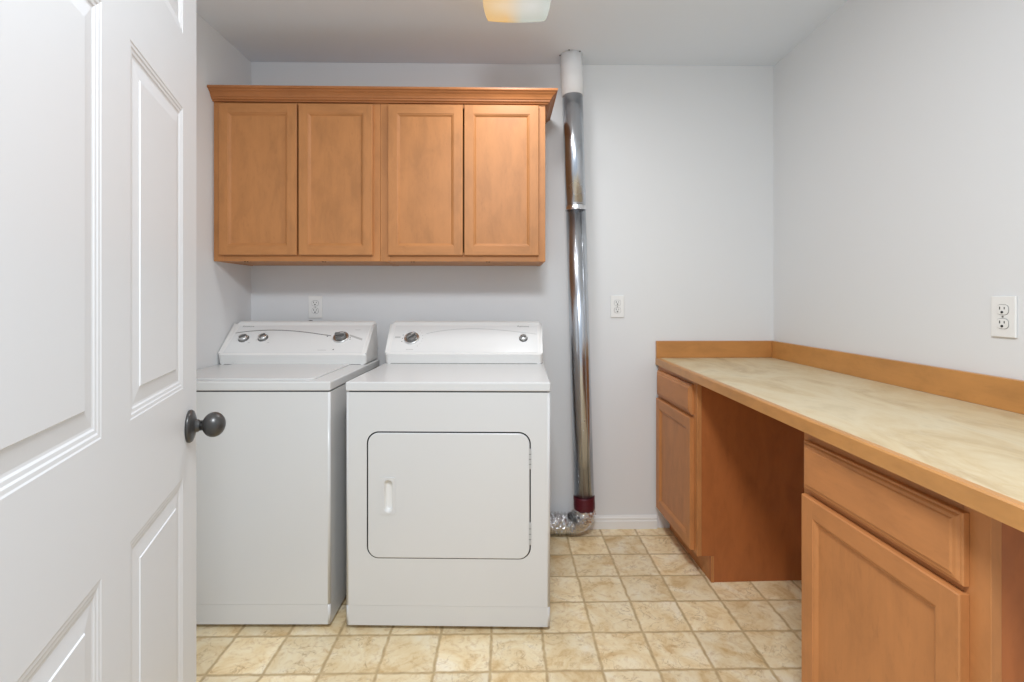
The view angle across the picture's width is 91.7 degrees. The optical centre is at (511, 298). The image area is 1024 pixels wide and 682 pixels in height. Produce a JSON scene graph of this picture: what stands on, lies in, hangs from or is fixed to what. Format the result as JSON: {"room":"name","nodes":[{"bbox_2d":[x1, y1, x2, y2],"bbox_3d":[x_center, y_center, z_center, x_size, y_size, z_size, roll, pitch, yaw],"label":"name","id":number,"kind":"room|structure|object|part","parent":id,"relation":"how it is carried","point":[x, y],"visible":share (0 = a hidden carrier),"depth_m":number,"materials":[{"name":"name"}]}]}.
{"room":"laundry room","nodes":[
{"label":"laundry room","id":0,"kind":"room"},
{"bbox_2d":[196,12,250,369],"bbox_3d":[-1.399,-0.013,1.411,0.100,2.426,2.321,0,0,0],"label":"wall","id":1,"kind":"structure","parent":0,"point":[223,290],"depth_m":2.22,"materials":[{"name":"paint"}]},
{"bbox_2d":[196,528,801,681],"bbox_3d":[0.015,1.240,0.910,2.927,0.080,3.620,0,0,0],"label":"floor","id":2,"kind":"structure","parent":0,"point":[627,605],"depth_m":1.75,"materials":[{"name":"tile"}]},
{"bbox_2d":[0,0,225,681],"bbox_3d":[-0.533,0.181,0.644,0.164,2.022,0.831,0,0,-20],"label":"door","id":3,"kind":"structure","parent":2,"relation":"on","point":[99,423],"depth_m":0.60,"materials":[{"name":"white paint"}]},
{"bbox_3d":[-0.630,0.252,0.987,0.020,0.064,0.064,0,0,-20],"label":"rose plate","id":4,"kind":"part","parent":3,"relation":"part of","materials":[{"name":"grey metal"}]},
{"bbox_3d":[-0.601,0.252,0.998,0.045,0.050,0.050,0,0,-20],"label":"knob","id":5,"kind":"part","parent":3,"relation":"part of","materials":[{"name":"grey metal"}]},
{"bbox_2d":[196,320,378,623],"bbox_3d":[-1.004,0.653,2.156,0.687,1.094,0.704,0,0,0],"label":"washing machine","id":6,"kind":"object","parent":2,"relation":"on","point":[271,486],"visible":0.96,"depth_m":1.80,"materials":[{"name":"metal"}]},
{"bbox_3d":[-1.266,0.184,2.345,0.049,0.039,0.042,0,0,0],"label":"knob","id":7,"kind":"part","parent":6,"relation":"part of","materials":[{"name":"silver metal"}]},
{"bbox_3d":[-1.177,0.180,2.346,0.047,0.041,0.043,0,0,0],"label":"knob","id":8,"kind":"part","parent":6,"relation":"part of","materials":[{"name":"silver metal"}]},
{"bbox_3d":[-1.004,1.146,2.142,0.685,0.071,0.674,0,0,0],"label":"toe panel","id":9,"kind":"part","parent":6,"relation":"part of","materials":[{"name":"metal"}]},
{"bbox_3d":[-1.004,0.298,2.072,0.530,0.006,0.465,0,0,0],"label":"lid","id":10,"kind":"part","parent":6,"relation":"part of","materials":[{"name":"metal"}]},
{"bbox_3d":[-1.004,0.317,2.142,0.687,0.033,0.676,0,0,0],"label":"panel","id":11,"kind":"part","parent":6,"relation":"part of","materials":[{"name":"metal"}]},
{"bbox_3d":[-1.006,0.189,2.345,0.633,0.118,0.145,0,0,0],"label":"control panel","id":12,"kind":"part","parent":6,"relation":"part of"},
{"bbox_2d":[346,321,550,626],"bbox_3d":[-0.227,0.654,2.127,0.743,1.092,0.677,0,0,1],"label":"dryer","id":13,"kind":"object","parent":2,"relation":"on","point":[448,438],"visible":1,"depth_m":1.79,"materials":[{"name":"metal"}]},
{"bbox_3d":[-0.450,0.711,1.794,0.056,0.133,0.003,0,0,1],"label":"handle","id":14,"kind":"part","parent":13,"relation":"part of","materials":[{"name":"white plastic"}]},
{"bbox_3d":[-0.227,1.146,2.130,0.741,0.071,0.669,0,0,1],"label":"toe panel","id":15,"kind":"part","parent":13,"relation":"part of","materials":[{"name":"metal"}]},
{"bbox_3d":[-0.227,0.317,2.130,0.743,0.033,0.671,0,0,1],"label":"panel","id":16,"kind":"part","parent":13,"relation":"part of","materials":[{"name":"metal"}]},
{"bbox_3d":[-0.229,0.710,1.803,0.585,0.453,0.022,0,0,1],"label":"door","id":17,"kind":"part","parent":13,"relation":"part of","materials":[{"name":"metal"}]},
{"bbox_3d":[-0.223,0.189,2.361,0.688,0.118,0.114,0,0,1],"label":"control panel","id":18,"kind":"part","parent":13,"relation":"part of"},
{"bbox_2d":[656,366,803,582],"bbox_3d":[1.046,0.772,2.356,0.585,0.855,0.494,0,0,-2],"label":"base cabinet","id":19,"kind":"object","parent":2,"relation":"on","point":[730,474],"visible":0.84,"depth_m":2.11,"materials":[{"name":"brown wood"}]},
{"bbox_3d":[0.763,0.793,2.352,0.018,0.565,0.440,0,0,-2],"label":"door","id":20,"kind":"part","parent":19,"relation":"part of","materials":[{"name":"brown wood"}]},
{"bbox_3d":[0.763,0.432,2.352,0.020,0.129,0.440,0,0,-2],"label":"drawer","id":21,"kind":"part","parent":19,"relation":"part of","materials":[{"name":"brown wood"}]},
{"bbox_3d":[0.783,0.716,2.346,0.019,0.743,0.492,0,0,-2],"label":"frame","id":22,"kind":"part","parent":19,"relation":"part of","materials":[{"name":"brown wood"}]},
{"bbox_2d":[655,341,1023,531],"bbox_3d":[1.064,0.281,1.438,0.624,0.124,2.357,0,0,0],"label":"countertop","id":23,"kind":"structure","parent":19,"relation":"on","point":[958,435],"depth_m":1.40,"materials":[{"name":"beige laminate"}]},
{"bbox_2d":[802,432,1023,681],"bbox_3d":[1.066,0.772,1.098,0.575,0.855,0.514,0,0,-2],"label":"base cabinet","id":24,"kind":"object","parent":2,"relation":"on","point":[903,580],"visible":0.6,"depth_m":1.01,"materials":[{"name":"brown wood"}]},
{"bbox_3d":[0.789,0.798,1.102,0.018,0.556,0.457,0,0,-2],"label":"door","id":25,"kind":"part","parent":24,"relation":"part of","materials":[{"name":"brown wood"}]},
{"bbox_3d":[0.788,0.441,1.102,0.020,0.129,0.457,0,0,-2],"label":"drawer","id":26,"kind":"part","parent":24,"relation":"part of","materials":[{"name":"brown wood"}]},
{"bbox_2d":[251,62,773,527],"bbox_3d":[0.015,-0.013,2.645,2.929,2.426,0.100,0,0,-1],"label":"wall","id":27,"kind":"structure","parent":0,"point":[679,160],"depth_m":2.60,"materials":[{"name":"paint"}]},
{"bbox_2d":[214,102,393,265],"bbox_3d":[-0.975,-0.544,2.404,0.750,0.752,0.340,0,0,-1],"label":"upper cabinet","id":28,"kind":"object","parent":27,"relation":"attached to","point":[296,184],"visible":0.84,"depth_m":2.24,"materials":[{"name":"brown wood"}]},
{"bbox_3d":[-1.143,-0.538,2.240,0.348,0.681,0.018,0,0,-1],"label":"door","id":29,"kind":"part","parent":28,"relation":"part of","materials":[{"name":"brown wood"}]},
{"bbox_3d":[-0.795,-0.538,2.246,0.331,0.681,0.018,0,0,-1],"label":"door","id":30,"kind":"part","parent":28,"relation":"part of","materials":[{"name":"brown wood"}]},
{"bbox_2d":[207,85,557,123],"bbox_3d":[-0.574,-0.916,2.395,1.553,0.056,0.375,0,0,-1],"label":"crown molding","id":31,"kind":"structure","parent":28,"relation":"attached to","point":[218,93],"depth_m":2.23,"materials":[{"name":"brown wood"}]},
{"bbox_2d":[308,296,321,317],"bbox_3d":[-1.018,0.042,2.571,0.070,0.115,0.009,0,0,-1],"label":"wall outlet","id":32,"kind":"object","parent":27,"relation":"attached to","point":[314,302],"visible":1,"depth_m":2.57,"materials":[{"name":"plastic"}]},
{"bbox_2d":[312,308,318,313],"bbox_3d":[-1.018,0.061,2.569,0.035,0.030,0.004,0,0,-1],"label":"receptacle","id":33,"kind":"object","parent":32,"relation":"attached to","point":[314,310],"depth_m":2.57,"materials":[{"name":"white plastic"}]},
{"bbox_2d":[312,300,318,305],"bbox_3d":[-1.018,0.022,2.569,0.035,0.030,0.004,0,0,-1],"label":"receptacle","id":34,"kind":"object","parent":32,"relation":"attached to","point":[314,303],"depth_m":2.57,"materials":[{"name":"white plastic"}]},
{"bbox_2d":[381,103,544,265],"bbox_3d":[-0.225,-0.544,2.417,0.750,0.752,0.340,0,0,-1],"label":"upper cabinet","id":35,"kind":"object","parent":27,"relation":"attached to","point":[462,184],"visible":0.86,"depth_m":2.25,"materials":[{"name":"brown wood"}]},
{"bbox_3d":[-0.392,-0.538,2.253,0.338,0.681,0.018,0,0,-1],"label":"door","id":36,"kind":"part","parent":35,"relation":"part of","materials":[{"name":"brown wood"}]},
{"bbox_3d":[-0.048,-0.538,2.259,0.337,0.681,0.018,0,0,-1],"label":"door","id":37,"kind":"part","parent":35,"relation":"part of","materials":[{"name":"brown wood"}]},
{"bbox_2d":[550,49,595,535],"bbox_3d":[0.153,-0.013,2.513,0.533,2.428,0.155,0,0,0],"label":"vent duct","id":38,"kind":"object","parent":27,"relation":"attached to","point":[578,520],"visible":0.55,"depth_m":2.46,"materials":[{"name":"silver metal"}]},
{"bbox_2d":[611,296,623,317],"bbox_3d":[0.551,0.039,2.599,0.070,0.115,0.009,0,0,-1],"label":"wall outlet","id":39,"kind":"object","parent":27,"relation":"attached to","point":[617,302],"visible":1,"depth_m":2.60,"materials":[{"name":"plastic"}]},
{"bbox_2d":[614,307,620,312],"bbox_3d":[0.551,0.059,2.596,0.035,0.030,0.004,0,0,-1],"label":"receptacle","id":40,"kind":"object","parent":39,"relation":"attached to","point":[617,310],"depth_m":2.60,"materials":[{"name":"white plastic"}]},
{"bbox_2d":[614,300,620,305],"bbox_3d":[0.551,0.020,2.596,0.035,0.030,0.004,0,0,-1],"label":"receptacle","id":41,"kind":"object","parent":39,"relation":"attached to","point":[617,302],"depth_m":2.60,"materials":[{"name":"white plastic"}]},
{"bbox_2d":[588,515,656,528],"bbox_3d":[-0.287,1.166,2.583,2.091,0.068,0.015,0,0,-1],"label":"baseboard","id":42,"kind":"structure","parent":27,"relation":"attached to","point":[600,521],"depth_m":2.59,"materials":[{"name":"paint"}]},
{"bbox_2d":[656,341,771,357],"bbox_3d":[1.064,0.263,2.601,0.623,0.087,0.019,0,0,-1],"label":"backsplash","id":43,"kind":"structure","parent":27,"relation":"attached to","point":[664,349],"depth_m":2.59,"materials":[{"name":"brown wood"}]},
{"bbox_2d":[196,0,847,65],"bbox_3d":[0.015,-1.266,1.485,2.927,0.080,2.470,0,0,0],"label":"ceiling","id":44,"kind":"structure","parent":0,"point":[606,32],"depth_m":2.25,"materials":[{"name":"paint"}]},
{"bbox_2d":[483,0,550,22],"bbox_3d":[0.018,-1.173,1.900,0.259,0.105,0.259,0,0,0],"label":"ceiling light","id":45,"kind":"object","parent":44,"relation":"attached to","point":[508,11],"visible":1,"depth_m":1.93,"materials":[{"name":"glass"}]},
{"bbox_2d":[774,0,1023,379],"bbox_3d":[1.428,-0.013,1.435,0.100,2.426,2.370,0,0,0],"label":"wall","id":46,"kind":"structure","parent":0,"point":[899,124],"depth_m":1.75,"materials":[{"name":"paint"}]},
{"bbox_2d":[772,341,1023,413],"bbox_3d":[1.367,0.263,1.438,0.019,0.088,2.356,0,0,0],"label":"backsplash","id":47,"kind":"structure","parent":46,"relation":"attached to","point":[1003,393],"depth_m":1.66,"materials":[{"name":"brown wood"}]},
{"bbox_2d":[991,296,1016,337],"bbox_3d":[1.373,0.050,1.389,0.009,0.115,0.070,0,0,0],"label":"wall outlet","id":48,"kind":"object","parent":46,"relation":"attached to","point":[1003,308],"visible":1,"depth_m":1.38,"materials":[{"name":"plastic"}]},
{"bbox_2d":[996,318,1008,328],"bbox_3d":[1.370,0.069,1.389,0.004,0.030,0.035,0,0,0],"label":"receptacle","id":49,"kind":"object","parent":48,"relation":"attached to","point":[1001,323],"depth_m":1.39,"materials":[{"name":"plastic"}]},
{"bbox_2d":[996,304,1008,314],"bbox_3d":[1.370,0.030,1.389,0.004,0.030,0.035,0,0,0],"label":"receptacle","id":50,"kind":"object","parent":48,"relation":"attached to","point":[1001,309],"depth_m":1.39,"materials":[{"name":"plastic"}]}
]}

